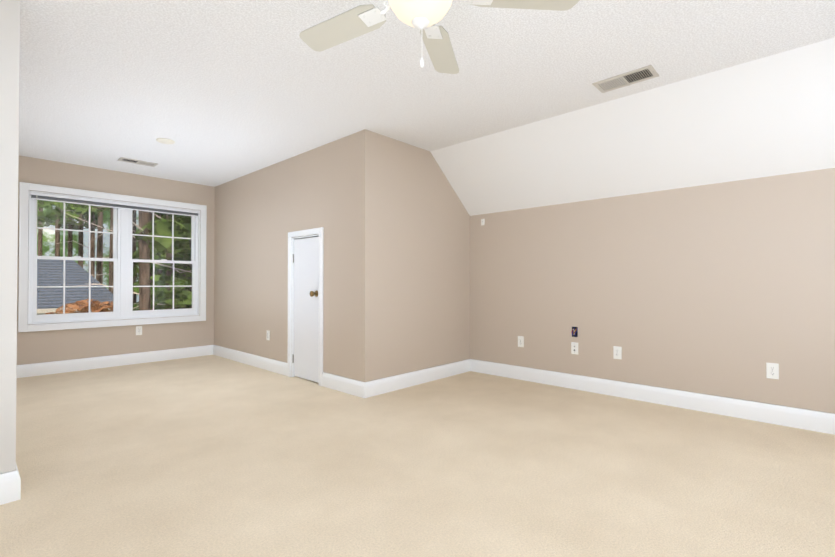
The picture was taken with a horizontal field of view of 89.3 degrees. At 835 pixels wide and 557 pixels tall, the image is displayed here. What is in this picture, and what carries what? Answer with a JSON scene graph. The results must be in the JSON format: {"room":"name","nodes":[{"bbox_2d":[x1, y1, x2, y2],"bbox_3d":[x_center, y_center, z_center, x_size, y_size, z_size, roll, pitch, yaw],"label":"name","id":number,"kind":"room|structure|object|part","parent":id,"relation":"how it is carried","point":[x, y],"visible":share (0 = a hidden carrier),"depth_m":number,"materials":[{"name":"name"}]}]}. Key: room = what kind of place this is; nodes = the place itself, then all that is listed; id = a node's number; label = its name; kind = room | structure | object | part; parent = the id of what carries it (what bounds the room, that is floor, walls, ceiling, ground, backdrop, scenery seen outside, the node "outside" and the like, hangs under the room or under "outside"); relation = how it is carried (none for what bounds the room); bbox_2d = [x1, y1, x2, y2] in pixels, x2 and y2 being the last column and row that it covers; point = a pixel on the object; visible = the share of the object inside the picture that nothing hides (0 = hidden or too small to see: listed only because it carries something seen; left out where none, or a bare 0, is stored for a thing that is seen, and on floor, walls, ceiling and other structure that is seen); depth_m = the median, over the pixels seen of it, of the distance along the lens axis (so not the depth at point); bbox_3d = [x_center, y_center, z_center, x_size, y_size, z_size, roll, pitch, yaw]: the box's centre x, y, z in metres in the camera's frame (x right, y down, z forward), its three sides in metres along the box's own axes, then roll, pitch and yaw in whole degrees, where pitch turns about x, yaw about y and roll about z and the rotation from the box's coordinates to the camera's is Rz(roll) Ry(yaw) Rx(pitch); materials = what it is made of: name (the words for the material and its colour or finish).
{"room":"empty bonus room","nodes":[
{"label":"empty bonus room","id":0,"kind":"room"},
{"bbox_2d":[0,0,19,473],"bbox_3d":[-3.053,-0.168,0.893,0.120,2.420,3.205,-1,-1,43],"label":"wall","id":1,"kind":"structure","parent":0,"point":[9,74],"depth_m":2.00,"materials":[{"name":"white paint"}]},
{"bbox_2d":[0,471,11,504],"bbox_3d":[-2.960,0.972,0.881,0.017,0.140,3.030,-1,-1,43],"label":"baseboard","id":2,"kind":"structure","parent":1,"relation":"attached to","point":[5,478],"depth_m":1.98,"materials":[{"name":"white wood"}]},
{"bbox_2d":[12,464,20,501],"bbox_3d":[-3.191,0.995,3.216,3.542,0.140,0.017,-1,-1,43],"label":"baseboard","id":3,"kind":"structure","parent":1,"relation":"attached to","point":[16,480],"depth_m":2.00,"materials":[{"name":"white wood"}]},
{"bbox_2d":[17,156,214,364],"bbox_3d":[-3.226,-0.118,5.904,0.160,2.420,4.125,-1,-1,43],"label":"wall","id":4,"kind":"structure","parent":0,"point":[47,346],"depth_m":5.24,"materials":[{"name":"beige paint"}]},
{"bbox_2d":[18,182,206,331],"bbox_3d":[-3.723,-0.226,5.346,0.176,1.635,1.940,-1,-1,43],"label":"window","id":5,"kind":"structure","parent":4,"relation":"in","point":[25,188],"depth_m":5.27,"materials":[{"name":"white wood"}]},
{"bbox_3d":[-3.736,-0.226,5.358,0.090,1.455,1.760,-1,-1,43],"label":"window sashes","id":6,"kind":"part","parent":5,"relation":"part of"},
{"bbox_2d":[31,192,198,236],"bbox_3d":[-3.689,-0.703,5.319,0.036,0.498,1.752,-1,-1,43],"label":"window blind","id":7,"kind":"object","parent":5,"relation":"attached to","point":[72,200],"visible":0.98,"depth_m":5.18,"materials":[{"name":"white plastic"}]},
{"bbox_2d":[16,345,211,377],"bbox_3d":[-3.695,1.016,5.260,0.017,0.140,2.250,-1,-1,43],"label":"baseboard","id":8,"kind":"structure","parent":4,"relation":"attached to","point":[54,367],"depth_m":5.15,"materials":[{"name":"white wood"}]},
{"bbox_2d":[136,326,141,334],"bbox_3d":[-3.565,0.667,5.408,0.008,0.115,0.070,-1,-1,43],"label":"outlet","id":9,"kind":"object","parent":4,"relation":"attached to","point":[138,330],"visible":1,"depth_m":5.41,"materials":[{"name":"white plastic"}]},
{"bbox_2d":[214,132,356,379],"bbox_3d":[-1.707,-0.127,5.036,3.245,2.420,0.120,-1,-1,43],"label":"wall","id":10,"kind":"structure","parent":0,"point":[260,214],"depth_m":4.81,"materials":[{"name":"beige paint"}]},
{"bbox_2d":[212,345,286,375],"bbox_3d":[-2.173,1.017,5.365,2.029,0.140,0.017,-1,-1,43],"label":"baseboard","id":11,"kind":"structure","parent":10,"relation":"attached to","point":[272,365],"depth_m":5.25,"materials":[{"name":"white wood"}]},
{"bbox_2d":[266,330,269,339],"bbox_3d":[-1.771,0.673,5.000,0.070,0.115,0.008,-1,-1,43],"label":"electrical outlet","id":12,"kind":"object","parent":10,"relation":"attached to","point":[268,336],"visible":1,"depth_m":4.99,"materials":[{"name":"white plastic"}]},
{"bbox_2d":[287,227,323,385],"bbox_3d":[-1.165,0.283,4.481,0.660,1.590,0.177,-1,-1,43],"label":"closet door","id":13,"kind":"structure","parent":10,"relation":"in","point":[305,306],"depth_m":4.48,"materials":[{"name":"white wood"}]},
{"bbox_2d":[322,372,359,396],"bbox_3d":[-0.713,1.003,4.004,0.639,0.140,0.017,-1,-1,43],"label":"baseboard","id":14,"kind":"structure","parent":10,"relation":"attached to","point":[335,382],"depth_m":4.00,"materials":[{"name":"white wood"}]},
{"bbox_2d":[356,129,469,381],"bbox_3d":[0.028,-0.133,4.429,0.120,2.420,1.600,-1,-1,43],"label":"wall","id":15,"kind":"structure","parent":0,"point":[413,272],"depth_m":4.20,"materials":[{"name":"beige paint"}]},
{"bbox_2d":[360,359,471,398],"bbox_3d":[0.059,1.007,4.350,0.017,0.140,1.577,-1,-1,43],"label":"baseboard","id":16,"kind":"structure","parent":15,"relation":"attached to","point":[368,389],"depth_m":4.22,"materials":[{"name":"white wood"}]},
{"bbox_2d":[0,355,834,556],"bbox_3d":[-0.935,1.099,1.644,9.385,0.100,7.270,-1,-1,43],"label":"floor","id":17,"kind":"structure","parent":0,"point":[209,456],"depth_m":2.30,"materials":[{"name":"carpet"}]},
{"bbox_2d":[19,0,834,186],"bbox_3d":[-0.935,-1.420,1.669,9.385,0.100,7.270,-1,-1,43],"label":"ceiling","id":18,"kind":"structure","parent":0,"point":[219,92],"depth_m":2.75,"materials":[{"name":"white paint"}]},
{"bbox_2d":[117,157,157,166],"bbox_3d":[-3.205,-1.331,4.846,0.170,0.013,0.360,-1,-1,43],"label":"ceiling vent","id":19,"kind":"object","parent":18,"relation":"in","point":[134,161],"visible":0.98,"depth_m":4.85,"materials":[{"name":"silver metal"}]},
{"bbox_2d":[156,138,174,143],"bbox_3d":[-2.458,-1.334,4.122,0.160,0.022,0.160,-1,-1,43],"label":"smoke detector","id":20,"kind":"object","parent":18,"relation":"attached to","point":[164,140],"visible":1,"depth_m":4.09,"materials":[{"name":"beige plastic"}]},
{"bbox_2d":[299,0,579,73],"bbox_3d":[-0.021,-1.095,1.635,1.202,0.552,1.188,-1,-1,43],"label":"fan","id":21,"kind":"object","parent":18,"relation":"hanging from","point":[424,17],"visible":1,"depth_m":1.78,"materials":[{"name":"white"}]},
{"bbox_3d":[0.012,-1.074,1.643,0.262,0.157,0.262,-1,-1,43],"label":"globe","id":22,"kind":"part","parent":21,"relation":"part of","materials":[{"name":"beige glass"}]},
{"bbox_2d":[592,65,658,92],"bbox_3d":[1.416,-1.351,2.880,0.370,0.013,0.190,-1,-1,43],"label":"ceiling vent","id":23,"kind":"object","parent":18,"relation":"in","point":[628,78],"visible":0.98,"depth_m":2.87,"materials":[{"name":"silver metal"}]},
{"bbox_2d":[430,38,834,215],"bbox_3d":[2.530,-1.089,2.771,5.825,0.693,0.794,-1,-1,43],"label":"ceiling","id":24,"kind":"structure","parent":0,"point":[771,115],"depth_m":3.25,"materials":[{"name":"white paint"}]},
{"bbox_2d":[470,168,834,413],"bbox_3d":[2.787,0.123,3.029,5.820,1.880,0.120,-1,-1,43],"label":"wall","id":25,"kind":"structure","parent":0,"point":[725,289],"depth_m":3.53,"materials":[{"name":"beige paint"}]},
{"bbox_2d":[518,336,523,346],"bbox_3d":[1.101,0.673,4.508,0.070,0.115,0.008,-1,-1,43],"label":"outlet","id":26,"kind":"object","parent":25,"relation":"attached to","point":[520,341],"visible":1,"depth_m":4.50,"materials":[{"name":"white plastic"}]},
{"bbox_2d":[571,342,577,354],"bbox_3d":[1.526,0.679,4.106,0.070,0.115,0.016,-1,-1,43],"label":"outlet plate","id":27,"kind":"object","parent":25,"relation":"attached to","point":[574,347],"visible":1,"depth_m":4.11,"materials":[{"name":"white plastic"}]},
{"bbox_2d":[571,327,577,336],"bbox_3d":[1.526,0.519,4.108,0.062,0.098,0.016,-1,-1,43],"label":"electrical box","id":28,"kind":"object","parent":25,"relation":"attached to","point":[574,331],"visible":1,"depth_m":4.11,"materials":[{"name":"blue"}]},
{"bbox_2d":[613,346,621,359],"bbox_3d":[1.817,0.675,3.840,0.070,0.115,0.008,-1,-1,43],"label":"outlet","id":29,"kind":"object","parent":25,"relation":"attached to","point":[617,352],"visible":1,"depth_m":3.84,"materials":[{"name":"white plastic"}]},
{"bbox_2d":[472,359,834,434],"bbox_3d":[2.674,0.993,3.031,5.640,0.140,0.017,-1,-1,43],"label":"baseboard","id":30,"kind":"structure","parent":25,"relation":"attached to","point":[787,416],"depth_m":3.51,"materials":[{"name":"white wood"}]},
{"bbox_2d":[766,362,778,378],"bbox_3d":[2.607,0.679,3.103,0.070,0.115,0.008,-1,-1,43],"label":"outlet","id":31,"kind":"object","parent":25,"relation":"attached to","point":[772,370],"visible":1,"depth_m":3.10,"materials":[{"name":"white plastic"}]},
{"label":"outside","id":32,"kind":"structure","parent":0,"visible":0},
{"bbox_2d":[37,200,138,302],"bbox_3d":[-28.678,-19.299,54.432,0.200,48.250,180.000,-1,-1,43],"label":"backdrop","id":33,"kind":"structure","parent":32,"point":[51,241],"depth_m":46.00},
{"bbox_3d":[-39.914,4.830,64.676,133.065,0.300,200.000,-1,-1,43],"label":"ground","id":34,"kind":"structure","parent":32,"visible":0},
{"bbox_2d":[37,259,112,314],"bbox_3d":[-18.802,1.650,14.215,6.930,5.049,13.880,-1,-1,43],"label":"house","id":35,"kind":"structure","parent":34,"relation":"on","point":[46,275],"depth_m":16.78,"materials":[{"name":"grey"}]},
{"bbox_2d":[37,200,191,313],"bbox_3d":[-15.603,-8.953,31.134,39.978,30.055,26.194,-1,-1,43],"label":"trees","id":36,"kind":"object","parent":34,"relation":"on","point":[179,229],"depth_m":15.98,"materials":[{"name":"green plant"}]}
]}

